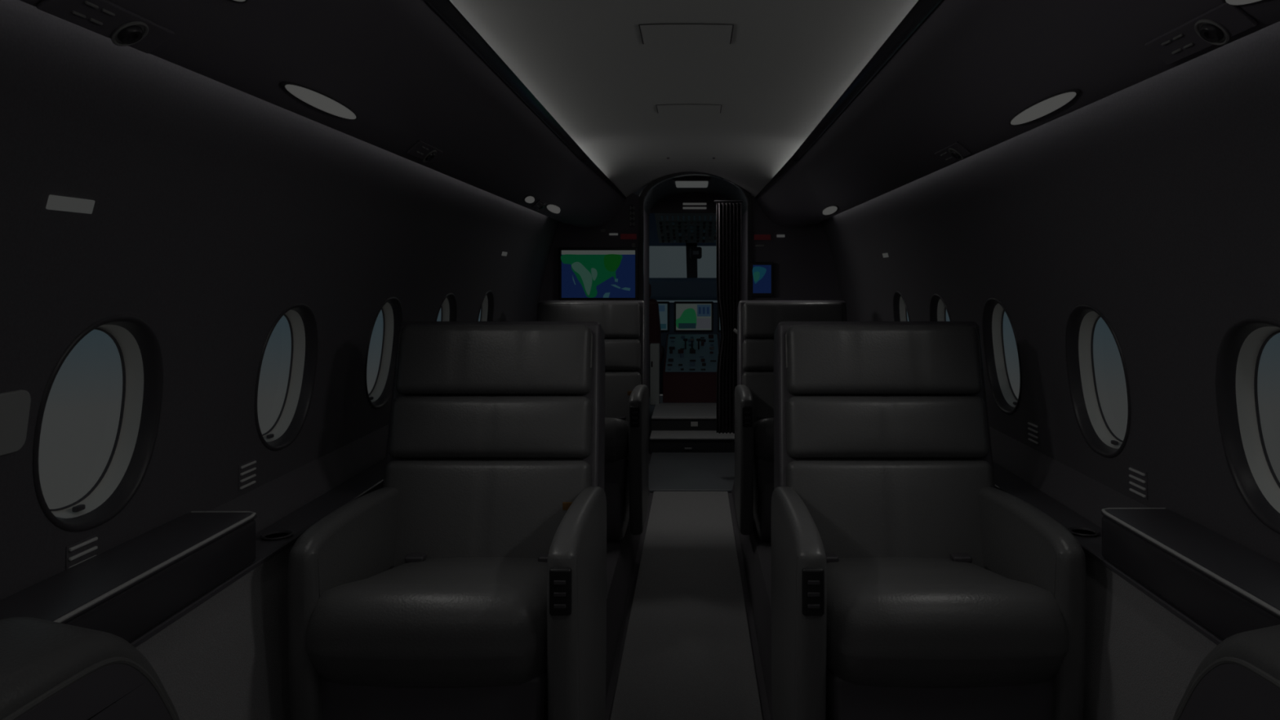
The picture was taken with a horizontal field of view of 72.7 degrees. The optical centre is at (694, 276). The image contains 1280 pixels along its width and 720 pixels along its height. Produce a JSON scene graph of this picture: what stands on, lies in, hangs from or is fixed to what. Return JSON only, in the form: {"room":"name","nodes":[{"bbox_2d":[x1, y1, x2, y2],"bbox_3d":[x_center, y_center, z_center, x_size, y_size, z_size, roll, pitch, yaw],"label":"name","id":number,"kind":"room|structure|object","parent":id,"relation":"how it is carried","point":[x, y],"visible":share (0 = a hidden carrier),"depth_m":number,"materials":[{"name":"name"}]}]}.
{"room":"aircraft cabin","nodes":[
{"label":"aircraft cabin","id":0,"kind":"room"},
{"bbox_2d":[0,0,559,599],"bbox_3d":[-0.725,0.065,0.840,0.144,0.790,6.980,0,0,0],"label":"wall","id":1,"kind":"structure","parent":0,"point":[220,209],"depth_m":1.31,"materials":[{"name":"plastic"}]},
{"bbox_2d":[0,390,31,456],"bbox_3d":[-0.780,0.166,0.962,0.014,0.072,0.100,0,0,0],"label":"wall plate","id":2,"kind":"object","parent":1,"relation":"attached to","point":[15,406],"visible":1,"depth_m":0.99,"materials":[{"name":"grey plastic"}]},
{"bbox_2d":[45,195,94,213],"bbox_3d":[-0.732,-0.085,1.017,0.008,0.017,0.072,0,0,0],"label":"wall light","id":3,"kind":"object","parent":1,"relation":"attached to","point":[55,202],"visible":1,"depth_m":1.01,"materials":[{"name":"white plastic"}]},
{"bbox_2d":[65,533,97,569],"bbox_3d":[-0.794,0.365,1.125,0.005,0.046,0.056,1,0,0],"label":"air vent","id":4,"kind":"object","parent":1,"relation":"in","point":[77,553],"visible":0.7,"depth_m":1.12,"materials":[{"name":"plastic"}]},
{"bbox_2d":[32,315,163,532],"bbox_3d":[-0.799,0.192,1.152,0.074,0.282,0.244,0,0,0],"label":"window","id":5,"kind":"structure","parent":1,"relation":"in","point":[138,346],"depth_m":1.23,"materials":[{"name":"grey plastic"}]},
{"bbox_2d":[35,0,174,53],"bbox_3d":[-0.619,-0.269,0.920,0.033,0.031,0.170,0,0,0],"label":"panel","id":6,"kind":"object","parent":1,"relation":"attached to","point":[124,27],"visible":1,"depth_m":0.92,"materials":[{"name":"grey plastic"}]},
{"bbox_2d":[71,10,86,17],"bbox_3d":[-0.622,-0.265,0.875,0.003,0.003,0.018,-37,0,0],"label":"switch","id":7,"kind":"object","parent":6,"relation":"attached to","point":[74,12],"depth_m":0.87,"materials":[{"name":"grey plastic"}]},
{"bbox_2d":[84,0,98,8],"bbox_3d":[-0.609,-0.274,0.875,0.003,0.003,0.018,-37,0,0],"label":"switch","id":8,"kind":"object","parent":6,"relation":"attached to","point":[86,2],"depth_m":0.87,"materials":[{"name":"grey plastic"}]},
{"bbox_2d":[88,17,102,25],"bbox_3d":[-0.622,-0.265,0.900,0.003,0.003,0.018,-37,0,0],"label":"switch","id":9,"kind":"object","parent":6,"relation":"attached to","point":[95,21],"depth_m":0.90,"materials":[{"name":"grey plastic"}]},
{"bbox_2d":[101,8,115,16],"bbox_3d":[-0.609,-0.274,0.900,0.003,0.003,0.018,-37,0,0],"label":"switch","id":10,"kind":"object","parent":6,"relation":"attached to","point":[103,10],"depth_m":0.90,"materials":[{"name":"grey plastic"}]},
{"bbox_2d":[111,21,148,46],"bbox_3d":[-0.619,-0.266,0.950,0.033,0.025,0.039,0,0,0],"label":"outlet","id":11,"kind":"object","parent":6,"relation":"attached to","point":[131,33],"depth_m":0.94,"materials":[{"name":"grey plastic"}]},
{"bbox_2d":[231,0,248,3],"bbox_3d":[-0.556,-0.344,0.985,0.020,0.025,0.191,0,0,-1],"label":"reading lamp","id":12,"kind":"object","parent":1,"relation":"attached to","point":[237,1],"visible":1,"depth_m":1.06,"materials":[{"name":"grey plastic"}]},
{"bbox_2d":[238,458,256,491],"bbox_3d":[-0.794,0.352,1.540,0.006,0.046,0.056,1,0,0],"label":"air vent","id":13,"kind":"object","parent":1,"relation":"in","point":[246,471],"visible":1,"depth_m":1.54,"materials":[{"name":"plastic"}]},
{"bbox_2d":[128,457,385,647],"bbox_3d":[-0.719,0.449,0.840,0.078,0.009,6.960,0,0,0],"label":"ledge","id":14,"kind":"object","parent":1,"relation":"attached to","point":[299,521],"visible":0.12,"depth_m":1.57,"materials":[{"name":"black plastic"}]},
{"bbox_2d":[0,511,257,642],"bbox_3d":[-0.734,0.405,0.901,0.112,0.078,0.907,0,0,0],"label":"compartment","id":15,"kind":"object","parent":14,"relation":"on","point":[125,590],"visible":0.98,"depth_m":1.11,"materials":[{"name":"grey plastic"}]},
{"bbox_2d":[260,529,293,540],"bbox_3d":[-0.713,0.441,1.480,0.052,0.004,0.052,0,0,0],"label":"cup holder","id":16,"kind":"object","parent":14,"relation":"on","point":[276,535],"visible":1,"depth_m":1.48,"materials":[{"name":"grey"}]},
{"bbox_2d":[135,484,382,719],"bbox_3d":[-0.666,0.692,0.840,0.043,0.476,6.980,0,0,0],"label":"wall panel","id":17,"kind":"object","parent":1,"relation":"attached to","point":[226,658],"depth_m":1.28,"materials":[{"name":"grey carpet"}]},
{"bbox_2d":[254,302,318,450],"bbox_3d":[-0.799,0.192,1.672,0.074,0.282,0.244,0,0,0],"label":"window","id":18,"kind":"structure","parent":1,"relation":"in","point":[301,319],"depth_m":1.76,"materials":[{"name":"grey plastic"}]},
{"bbox_2d":[209,424,388,533],"bbox_3d":[-0.778,0.428,0.840,0.039,0.088,6.960,0,0,0],"label":"side ledge","id":19,"kind":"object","parent":1,"relation":"attached to","point":[272,501],"depth_m":1.75,"materials":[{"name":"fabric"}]},
{"bbox_2d":[280,81,358,119],"bbox_3d":[-0.604,-0.283,1.410,0.023,0.022,0.286,0,0,-1],"label":"reading lamp","id":20,"kind":"object","parent":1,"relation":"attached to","point":[319,100],"visible":1,"depth_m":1.38,"materials":[{"name":"grey plastic"}]},
{"bbox_2d":[19,0,625,227],"bbox_3d":[-0.510,-0.370,0.850,0.330,0.254,7.000,0,0,0],"label":"overhead panel","id":21,"kind":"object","parent":1,"relation":"attached to","point":[407,77],"depth_m":1.58,"materials":[{"name":"grey plastic"}]},
{"bbox_2d":[364,297,403,408],"bbox_3d":[-0.799,0.192,2.192,0.074,0.282,0.244,0,0,0],"label":"window","id":22,"kind":"structure","parent":1,"relation":"in","point":[380,393],"depth_m":2.27,"materials":[{"name":"grey plastic"}]},
{"bbox_2d":[406,140,443,163],"bbox_3d":[-0.607,-0.278,1.955,0.031,0.034,0.170,0,0,0],"label":"panel","id":23,"kind":"object","parent":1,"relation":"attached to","point":[420,149],"visible":1,"depth_m":1.94,"materials":[{"name":"grey plastic"}]},
{"bbox_2d":[422,150,436,162],"bbox_3d":[-0.607,-0.276,1.985,0.030,0.028,0.039,0,0,0],"label":"outlet","id":24,"kind":"object","parent":23,"relation":"attached to","point":[427,157],"depth_m":1.98,"materials":[{"name":"grey"}]},
{"bbox_2d":[435,293,457,321],"bbox_3d":[-0.799,0.192,2.712,0.074,0.282,0.244,0,0,0],"label":"window","id":25,"kind":"structure","parent":1,"relation":"in","point":[448,306],"depth_m":2.79,"materials":[{"name":"grey plastic"}]},
{"bbox_2d":[476,290,493,321],"bbox_3d":[-0.799,0.192,3.232,0.074,0.282,0.244,0,0,0],"label":"window","id":26,"kind":"structure","parent":1,"relation":"in","point":[486,308],"depth_m":3.32,"materials":[{"name":"grey plastic"}]},
{"bbox_2d":[501,251,507,256],"bbox_3d":[-0.731,-0.087,3.330,0.007,0.016,0.075,0,0,0],"label":"wall light","id":27,"kind":"object","parent":1,"relation":"attached to","point":[504,254],"visible":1,"depth_m":3.32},
{"bbox_2d":[524,195,534,203],"bbox_3d":[-0.604,-0.283,3.170,0.026,0.025,0.159,0,0,-1],"label":"reading lamp","id":28,"kind":"object","parent":1,"relation":"attached to","point":[529,198],"visible":1,"depth_m":3.14,"materials":[{"name":"grey plastic"}]},
{"bbox_2d":[532,199,546,210],"bbox_3d":[-0.607,-0.278,3.400,0.031,0.034,0.170,0,0,0],"label":"panel","id":29,"kind":"object","parent":1,"relation":"attached to","point":[540,204],"visible":1,"depth_m":3.38,"materials":[{"name":"grey plastic"}]},
{"bbox_2d":[537,203,545,210],"bbox_3d":[-0.607,-0.276,3.430,0.030,0.028,0.039,0,0,0],"label":"outlet","id":30,"kind":"object","parent":29,"relation":"attached to","point":[541,206],"depth_m":3.42,"materials":[{"name":"grey plastic"}]},
{"bbox_2d":[545,204,559,213],"bbox_3d":[-0.599,-0.289,3.700,0.029,0.028,0.403,0,0,-1],"label":"reading lamp","id":31,"kind":"object","parent":1,"relation":"attached to","point":[553,208],"visible":0.88,"depth_m":3.63,"materials":[{"name":"grey"}]},
{"bbox_2d":[634,185,646,195],"bbox_3d":[-0.562,0.240,5.515,0.515,1.680,0.030,0,0,0],"label":"wall","id":32,"kind":"structure","parent":0,"point":[637,193],"depth_m":5.50,"materials":[{"name":"grey"}]},
{"bbox_2d":[644,210,648,390],"bbox_3d":[-0.288,0.350,4.930,0.001,1.460,1.140,0,0,0],"label":"wall","id":33,"kind":"structure","parent":0,"point":[646,215],"depth_m":5.23,"materials":[{"name":"grey plastic"}]},
{"bbox_2d":[672,175,711,187],"bbox_3d":[-0.015,-0.506,4.620,0.200,0.048,0.210,0,0,0],"label":"dome light","id":34,"kind":"object","parent":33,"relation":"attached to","point":[687,181],"visible":0.94,"depth_m":4.54,"materials":[{"name":"grey plastic"}]},
{"bbox_2d":[639,177,746,216],"bbox_3d":[0.005,-0.453,4.930,0.590,0.165,1.140,0,0,0],"label":"trim","id":35,"kind":"structure","parent":33,"relation":"attached to","point":[718,187],"depth_m":5.06,"materials":[{"name":"grey plastic"}]},
{"bbox_2d":[714,200,742,433],"bbox_3d":[0.180,0.212,4.592,0.150,1.236,0.061,0,0,0],"label":"curtain","id":36,"kind":"object","parent":33,"relation":"hanging from","point":[729,215],"visible":0.91,"depth_m":4.60,"materials":[{"name":"grey fabric"}]},
{"bbox_2d":[449,0,918,197],"bbox_3d":[-0.020,-0.490,0.850,1.200,0.220,7.000,0,0,0],"label":"ceiling","id":37,"kind":"structure","parent":0,"point":[786,64],"depth_m":2.47,"materials":[{"name":"white plastic"}]},
{"bbox_2d":[638,23,733,44],"bbox_3d":[-0.020,-0.598,2.140,0.226,0.003,0.175,0,0,0],"label":"ceiling hatch","id":38,"kind":"object","parent":37,"relation":"attached to","point":[654,33],"visible":1,"depth_m":2.13,"materials":[{"name":"grey plastic"}]},
{"bbox_2d":[655,104,721,113],"bbox_3d":[-0.020,-0.598,3.090,0.230,0.003,0.155,0,0,0],"label":"ceiling hatch","id":39,"kind":"object","parent":37,"relation":"attached to","point":[661,108],"visible":1,"depth_m":3.08,"materials":[{"name":"grey plastic"}]},
{"bbox_2d":[604,480,773,719],"bbox_3d":[-0.020,1.005,0.840,1.400,0.150,6.980,0,0,0],"label":"floor","id":40,"kind":"structure","parent":0,"point":[754,555],"depth_m":2.73,"materials":[{"name":"carpet"}]},
{"bbox_2d":[0,617,179,719],"bbox_3d":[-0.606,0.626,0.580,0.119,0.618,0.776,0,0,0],"label":"passenger seat","id":41,"kind":"object","parent":40,"relation":"on","point":[50,670],"visible":1,"depth_m":0.79,"materials":[{"name":"grey leather"}]},
{"bbox_2d":[287,321,606,719],"bbox_3d":[-0.416,0.524,1.643,0.467,0.855,0.655,0,0,0],"label":"seat","id":42,"kind":"object","parent":40,"relation":"on","point":[470,584],"visible":1,"depth_m":1.60,"materials":[{"name":"grey leather"}]},
{"bbox_2d":[305,556,547,688],"bbox_3d":[-0.429,0.607,1.541,0.403,0.233,0.448,0,0,0],"label":"seat cushion","id":43,"kind":"object","parent":42,"relation":"on","point":[371,622],"depth_m":1.34,"materials":[{"name":"grey leather"}]},
{"bbox_2d":[536,300,648,542],"bbox_3d":[-0.416,0.524,3.293,0.467,0.855,0.654,0,0,0],"label":"seat","id":44,"kind":"object","parent":40,"relation":"on","point":[623,322],"visible":0.49,"depth_m":3.36,"materials":[{"name":"grey leather"}]},
{"bbox_2d":[604,417,628,462],"bbox_3d":[-0.429,0.607,3.191,0.403,0.233,0.448,0,0,0],"label":"seat cushion","id":45,"kind":"object","parent":44,"relation":"on","point":[616,428],"depth_m":2.99,"materials":[{"name":"grey leather"}]},
{"bbox_2d":[609,491,762,719],"bbox_3d":[-0.020,1.074,0.840,0.370,0.010,6.960,0,0,0],"label":"carpet runner","id":46,"kind":"object","parent":40,"relation":"on","point":[687,655],"visible":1,"depth_m":2.68,"materials":[{"name":"grey carpet"}]},
{"bbox_2d":[734,300,847,542],"bbox_3d":[0.392,0.524,3.293,0.467,0.855,0.654,0,0,0],"label":"seat","id":47,"kind":"object","parent":40,"relation":"on","point":[757,321],"visible":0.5,"depth_m":3.37,"materials":[{"name":"grey leather"}]},
{"bbox_2d":[753,417,773,462],"bbox_3d":[0.405,0.607,3.191,0.403,0.233,0.448,0,0,0],"label":"seat cushion","id":48,"kind":"object","parent":47,"relation":"on","point":[763,428],"depth_m":3.00,"materials":[{"name":"grey leather"}]},
{"bbox_2d":[770,321,1086,719],"bbox_3d":[0.392,0.524,1.643,0.467,0.855,0.655,0,0,0],"label":"seat","id":49,"kind":"object","parent":40,"relation":"on","point":[906,584],"visible":1,"depth_m":1.57,"materials":[{"name":"grey leather"}]},
{"bbox_2d":[826,556,1068,688],"bbox_3d":[0.405,0.607,1.541,0.403,0.233,0.448,0,0,0],"label":"seat cushion","id":50,"kind":"object","parent":49,"relation":"on","point":[892,622],"depth_m":1.34,"materials":[{"name":"grey leather"}]},
{"bbox_2d":[1173,624,1279,719],"bbox_3d":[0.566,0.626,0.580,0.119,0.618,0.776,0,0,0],"label":"passenger seat","id":51,"kind":"object","parent":40,"relation":"on","point":[1239,679],"visible":1,"depth_m":0.82,"materials":[{"name":"grey leather"}]},
{"bbox_2d":[648,395,729,493],"bbox_3d":[-0.020,1.112,6.115,1.600,0.056,3.570,0,0,0],"label":"floor","id":52,"kind":"structure","parent":0,"point":[651,407],"depth_m":6.99,"materials":[{"name":"grey"}]},
{"bbox_2d":[648,283,663,396],"bbox_3d":[-0.420,0.469,6.580,0.360,0.850,0.499,0,0,0],"label":"seat","id":53,"kind":"object","parent":52,"relation":"on","point":[655,331],"visible":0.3,"depth_m":6.35,"materials":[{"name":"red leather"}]},
{"bbox_2d":[648,345,663,364],"bbox_3d":[-0.420,0.594,6.620,0.360,0.120,0.420,0,0,0],"label":"seat cushion","id":54,"kind":"object","parent":53,"relation":"on","point":[661,348],"depth_m":6.43,"materials":[{"name":"leather"}]},
{"bbox_2d":[651,403,716,431],"bbox_3d":[0.005,0.987,5.820,0.560,0.187,0.600,0,0,0],"label":"step","id":55,"kind":"structure","parent":52,"relation":"on","point":[665,416],"depth_m":5.53,"materials":[{"name":"grey"}]},
{"bbox_2d":[649,342,659,405],"bbox_3d":[-0.282,0.689,6.128,0.066,0.430,0.105,0,0,0],"label":"base cabinet","id":56,"kind":"object","parent":55,"relation":"on","point":[654,347],"visible":0.97,"depth_m":6.08,"materials":[{"name":"white"}]},
{"bbox_2d":[657,301,720,394],"bbox_3d":[-0.020,0.575,7.019,1.440,0.750,0.083,0,0,0],"label":"panel","id":57,"kind":"object","parent":52,"relation":"on","point":[676,317],"visible":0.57,"depth_m":6.98,"materials":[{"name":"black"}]},
{"bbox_2d":[648,277,716,300],"bbox_3d":[-0.020,0.100,7.130,1.440,0.180,0.500,0,0,0],"label":"glareshield","id":58,"kind":"object","parent":57,"relation":"on","point":[662,288],"visible":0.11,"depth_m":6.88,"materials":[{"name":"blue"}]},
{"bbox_2d":[662,333,719,402],"bbox_3d":[-0.015,0.674,6.550,0.420,0.431,0.860,0,0,0],"label":"pedestal","id":59,"kind":"object","parent":52,"relation":"on","point":[691,360],"visible":1,"depth_m":6.22,"materials":[{"name":"black plastic"}]},
{"bbox_2d":[648,452,734,492],"bbox_3d":[0.005,1.076,4.815,0.530,0.012,0.930,0,0,0],"label":"floor plate","id":60,"kind":"object","parent":52,"relation":"on","point":[668,471],"visible":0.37,"depth_m":4.74,"materials":[{"name":"grey"}]},
{"bbox_2d":[649,430,734,453],"bbox_3d":[0.005,1.030,5.409,0.560,0.099,0.242,0,0,0],"label":"step","id":61,"kind":"structure","parent":52,"relation":"on","point":[660,441],"depth_m":5.30,"materials":[{"name":"grey"}]},
{"bbox_2d":[539,192,841,300],"bbox_3d":[-0.020,0.280,4.345,1.584,1.640,0.030,0,0,0],"label":"wall","id":62,"kind":"structure","parent":0,"point":[805,269],"depth_m":4.33,"materials":[{"name":"grey plastic"}]},
{"bbox_2d":[424,0,626,199],"bbox_3d":[-0.421,-0.455,0.850,0.169,0.147,7.000,0,0,0],"label":"trim","id":63,"kind":"structure","parent":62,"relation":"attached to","point":[445,9],"depth_m":2.14,"materials":[{"name":"grey plastic"}]},
{"bbox_2d":[559,247,637,300],"bbox_3d":[-0.479,-0.013,4.317,0.392,0.266,0.024,0,0,0],"label":"monitor","id":64,"kind":"object","parent":62,"relation":"attached to","point":[585,273],"visible":0.88,"depth_m":4.31,"materials":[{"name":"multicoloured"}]},
{"bbox_2d":[620,234,636,239],"bbox_3d":[-0.330,-0.200,4.327,0.080,0.027,0.006,0,0,0],"label":"exit sign","id":65,"kind":"object","parent":62,"relation":"attached to","point":[622,236],"visible":1,"depth_m":4.32,"materials":[{"name":"red plastic"}]},
{"bbox_2d":[639,171,752,301],"bbox_3d":[0.005,0.275,4.349,0.566,1.610,0.062,0,0,0],"label":"trim","id":66,"kind":"structure","parent":62,"relation":"attached to","point":[649,187],"depth_m":4.32,"materials":[{"name":"grey plastic"}]},
{"bbox_2d":[750,262,773,296],"bbox_3d":[0.335,0.012,4.317,0.116,0.170,0.024,0,0,0],"label":"monitor","id":67,"kind":"object","parent":62,"relation":"attached to","point":[762,273],"visible":1,"depth_m":4.31,"materials":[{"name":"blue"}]},
{"bbox_2d":[753,271,759,281],"bbox_3d":[0.308,0.000,4.306,0.032,0.050,0.001,0,0,0],"label":"landmass","id":68,"kind":"object","parent":67,"relation":"attached to","point":[756,274],"depth_m":4.31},
{"bbox_2d":[754,234,770,239],"bbox_3d":[0.338,-0.197,4.327,0.083,0.027,0.006,0,0,0],"label":"exit sign","id":69,"kind":"object","parent":62,"relation":"attached to","point":[757,237],"visible":1,"depth_m":4.32,"materials":[{"name":"red plastic"}]},
{"bbox_2d":[777,234,784,237],"bbox_3d":[0.430,-0.203,4.327,0.040,0.013,0.006,0,0,0],"label":"indicator light","id":70,"kind":"object","parent":62,"relation":"attached to","point":[778,235],"visible":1,"depth_m":4.32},
{"bbox_2d":[754,0,942,199],"bbox_3d":[0.381,-0.455,0.850,0.169,0.147,7.000,0,0,0],"label":"trim","id":71,"kind":"structure","parent":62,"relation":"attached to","point":[922,10],"depth_m":2.14,"materials":[{"name":"grey"}]},
{"bbox_2d":[741,210,746,300],"bbox_3d":[0.298,0.350,4.930,0.001,1.460,1.140,0,0,0],"label":"wall","id":72,"kind":"structure","parent":0,"point":[744,291],"depth_m":5.23,"materials":[{"name":"grey"}]},
{"bbox_2d":[821,21,1279,564],"bbox_3d":[0.685,0.065,0.840,0.144,0.790,6.980,0,0,0],"label":"wall","id":73,"kind":"structure","parent":0,"point":[1152,204],"depth_m":1.41,"materials":[{"name":"plastic"}]},
{"bbox_2d":[822,204,838,214],"bbox_3d":[0.569,-0.279,3.650,0.031,0.027,0.403,0,0,2],"label":"reading lamp","id":74,"kind":"object","parent":73,"relation":"attached to","point":[829,210],"visible":0.97,"depth_m":3.59,"materials":[{"name":"grey"}]},
{"bbox_2d":[882,253,888,257],"bbox_3d":[0.693,-0.077,3.150,0.007,0.016,0.075,0,0,0],"label":"wall light","id":75,"kind":"object","parent":73,"relation":"attached to","point":[884,255],"visible":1,"depth_m":3.14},
{"bbox_2d":[893,290,910,321],"bbox_3d":[0.759,0.192,3.095,0.074,0.282,0.244,0,0,0],"label":"window","id":76,"kind":"structure","parent":73,"relation":"in","point":[900,308],"depth_m":3.18,"materials":[{"name":"grey plastic"}]},
{"bbox_2d":[929,293,951,321],"bbox_3d":[0.759,0.192,2.599,0.074,0.282,0.244,0,0,0],"label":"window","id":77,"kind":"structure","parent":73,"relation":"in","point":[938,308],"depth_m":2.68,"materials":[{"name":"grey plastic"}]},
{"bbox_2d":[934,142,971,164],"bbox_3d":[0.575,-0.272,1.935,0.032,0.032,0.170,0,0,0],"label":"panel","id":78,"kind":"object","parent":73,"relation":"attached to","point":[956,151],"visible":1,"depth_m":1.91,"materials":[{"name":"grey plastic"}]},
{"bbox_2d":[948,147,963,159],"bbox_3d":[0.574,-0.270,1.905,0.032,0.026,0.039,0,0,0],"label":"outlet","id":79,"kind":"object","parent":78,"relation":"attached to","point":[957,153],"depth_m":1.89,"materials":[{"name":"grey plastic"}]},
{"bbox_2d":[982,297,1022,414],"bbox_3d":[0.759,0.192,2.103,0.074,0.282,0.244,0,0,0],"label":"window","id":80,"kind":"structure","parent":73,"relation":"in","point":[1005,398],"depth_m":2.19,"materials":[{"name":"grey plastic"}]},
{"bbox_2d":[756,0,1279,227],"bbox_3d":[0.470,-0.370,0.850,0.330,0.254,7.000,0,0,0],"label":"overhead panel","id":81,"kind":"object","parent":73,"relation":"attached to","point":[970,67],"depth_m":1.59,"materials":[{"name":"grey plastic"}]},
{"bbox_2d":[1027,420,1039,445],"bbox_3d":[0.754,0.348,1.930,0.006,0.046,0.056,-1,0,0],"label":"air vent","id":82,"kind":"object","parent":73,"relation":"in","point":[1033,428],"visible":1,"depth_m":1.93,"materials":[{"name":"plastic"}]},
{"bbox_2d":[1008,88,1080,125],"bbox_3d":[0.571,-0.276,1.430,0.025,0.021,0.286,0,0,-2],"label":"reading lamp","id":83,"kind":"object","parent":73,"relation":"attached to","point":[1049,104],"visible":1,"depth_m":1.40,"materials":[{"name":"grey plastic"}]},
{"bbox_2d":[989,426,1148,528],"bbox_3d":[0.739,0.428,0.840,0.039,0.088,6.960,0,0,0],"label":"trim","id":84,"kind":"structure","parent":73,"relation":"attached to","point":[1083,495],"depth_m":1.76,"materials":[{"name":"plastic"}]},
{"bbox_2d":[1065,304,1130,457],"bbox_3d":[0.759,0.192,1.607,0.074,0.282,0.244,0,0,0],"label":"window","id":85,"kind":"structure","parent":73,"relation":"in","point":[1082,322],"depth_m":1.69,"materials":[{"name":"grey plastic"}]},
{"bbox_2d":[992,461,1223,644],"bbox_3d":[0.679,0.449,0.840,0.078,0.009,6.960,0,0,0],"label":"ledge","id":86,"kind":"object","parent":73,"relation":"attached to","point":[1006,481],"visible":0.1,"depth_m":1.57,"materials":[{"name":"black plastic"}]},
{"bbox_2d":[1067,526,1099,537],"bbox_3d":[0.673,0.441,1.500,0.052,0.004,0.052,0,0,0],"label":"cup holder","id":87,"kind":"object","parent":86,"relation":"on","point":[1077,531],"visible":0.97,"depth_m":1.50,"materials":[{"name":"grey plastic"}]},
{"bbox_2d":[1100,507,1279,639],"bbox_3d":[0.694,0.405,0.911,0.112,0.078,0.927,0,0,0],"label":"compartment","id":88,"kind":"object","parent":86,"relation":"on","point":[1228,588],"visible":1,"depth_m":1.15,"materials":[{"name":"grey plastic"}]},
{"bbox_2d":[1128,465,1147,499],"bbox_3d":[0.754,0.350,1.475,0.006,0.046,0.056,-1,0,0],"label":"air vent","id":89,"kind":"object","parent":73,"relation":"in","point":[1138,482],"visible":1,"depth_m":1.47,"materials":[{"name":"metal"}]},
{"bbox_2d":[1083,551,1217,719],"bbox_3d":[0.626,0.692,0.840,0.043,0.476,6.980,0,0,0],"label":"panel","id":90,"kind":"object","parent":73,"relation":"attached to","point":[1142,659],"depth_m":1.27,"materials":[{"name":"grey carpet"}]},
{"bbox_2d":[1144,2,1257,65],"bbox_3d":[0.573,-0.273,0.990,0.032,0.032,0.170,0,0,0],"label":"panel","id":91,"kind":"object","parent":73,"relation":"attached to","point":[1215,26],"visible":1,"depth_m":0.97,"materials":[{"name":"grey plastic"}]},
{"bbox_2d":[1161,40,1171,45],"bbox_3d":[0.563,-0.279,1.035,0.003,0.003,0.018,40,0,0],"label":"switch","id":92,"kind":"object","parent":91,"relation":"attached to","point":[1169,41],"depth_m":1.03,"materials":[{"name":"grey plastic"}]},
{"bbox_2d":[1171,48,1182,54],"bbox_3d":[0.576,-0.269,1.035,0.003,0.003,0.018,40,0,0],"label":"switch","id":93,"kind":"object","parent":91,"relation":"attached to","point":[1178,50],"depth_m":1.03,"materials":[{"name":"grey plastic"}]},
{"bbox_2d":[1173,33,1183,39],"bbox_3d":[0.563,-0.279,1.010,0.003,0.003,0.018,40,0,0],"label":"switch","id":94,"kind":"object","parent":91,"relation":"attached to","point":[1180,35],"depth_m":1.01,"materials":[{"name":"grey plastic"}]},
{"bbox_2d":[1182,42,1194,48],"bbox_3d":[0.576,-0.269,1.010,0.003,0.003,0.018,40,0,0],"label":"switch","id":95,"kind":"object","parent":91,"relation":"attached to","point":[1192,43],"depth_m":1.01,"materials":[{"name":"grey plastic"}]},
{"bbox_2d":[1194,19,1230,44],"bbox_3d":[0.573,-0.271,0.960,0.031,0.027,0.039,0,0,0],"label":"outlet","id":96,"kind":"object","parent":91,"relation":"attached to","point":[1207,32],"depth_m":0.95,"materials":[{"name":"grey plastic"}]},
{"bbox_2d":[1222,0,1263,6],"bbox_3d":[0.558,-0.289,0.820,0.030,0.030,0.191,0,0,-3],"label":"reading lamp","id":97,"kind":"object","parent":73,"relation":"attached to","point":[1233,2],"visible":1,"depth_m":0.89,"materials":[{"name":"grey plastic"}]},
{"bbox_2d":[1215,316,1279,533],"bbox_3d":[0.759,0.192,1.111,0.074,0.282,0.244,0,0,0],"label":"window","id":98,"kind":"structure","parent":73,"relation":"in","point":[1241,348],"depth_m":1.20,"materials":[{"name":"grey plastic"}]},
{"bbox_3d":[-0.405,0.275,6.515,0.770,1.710,1.970,0,0,0],"label":"wall","id":99,"kind":"structure","parent":0,"visible":0},
{"bbox_2d":[648,213,716,277],"bbox_3d":[-0.020,-0.260,7.405,1.500,0.680,0.070,0,0,0],"label":"window frame","id":100,"kind":"structure","parent":99,"relation":"in","point":[691,264],"depth_m":7.37,"materials":[{"name":"grey"}]},
{"bbox_2d":[689,246,702,258],"bbox_3d":[0.010,-0.200,7.279,0.100,0.100,0.093,0,0,0],"label":"compass","id":101,"kind":"object","parent":100,"relation":"attached to","point":[695,252],"visible":1,"depth_m":7.24,"materials":[{"name":"grey"}]},
{"bbox_2d":[654,213,716,243],"bbox_3d":[-0.020,-0.369,6.403,0.520,0.210,0.808,0,0,0],"label":"panel","id":102,"kind":"object","parent":99,"relation":"attached to","point":[672,228],"visible":0.85,"depth_m":6.37,"materials":[{"name":"grey"}]},
{"bbox_3d":[0.523,0.240,5.515,0.515,1.680,0.030,0,0,0],"label":"wall","id":103,"kind":"structure","parent":0,"visible":0},
{"bbox_2d":[650,192,732,213],"bbox_3d":[0.005,-0.502,5.515,0.620,0.195,0.030,0,0,0],"label":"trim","id":104,"kind":"structure","parent":103,"relation":"attached to","point":[673,204],"depth_m":5.50,"materials":[{"name":"grey plastic"}]},
{"bbox_2d":[682,202,706,208],"bbox_3d":[0.000,-0.448,5.494,0.150,0.040,0.006,0,0,0],"label":"header sign","id":105,"kind":"object","parent":103,"relation":"attached to","point":[683,203],"visible":1,"depth_m":5.49,"materials":[{"name":"grey plastic"}]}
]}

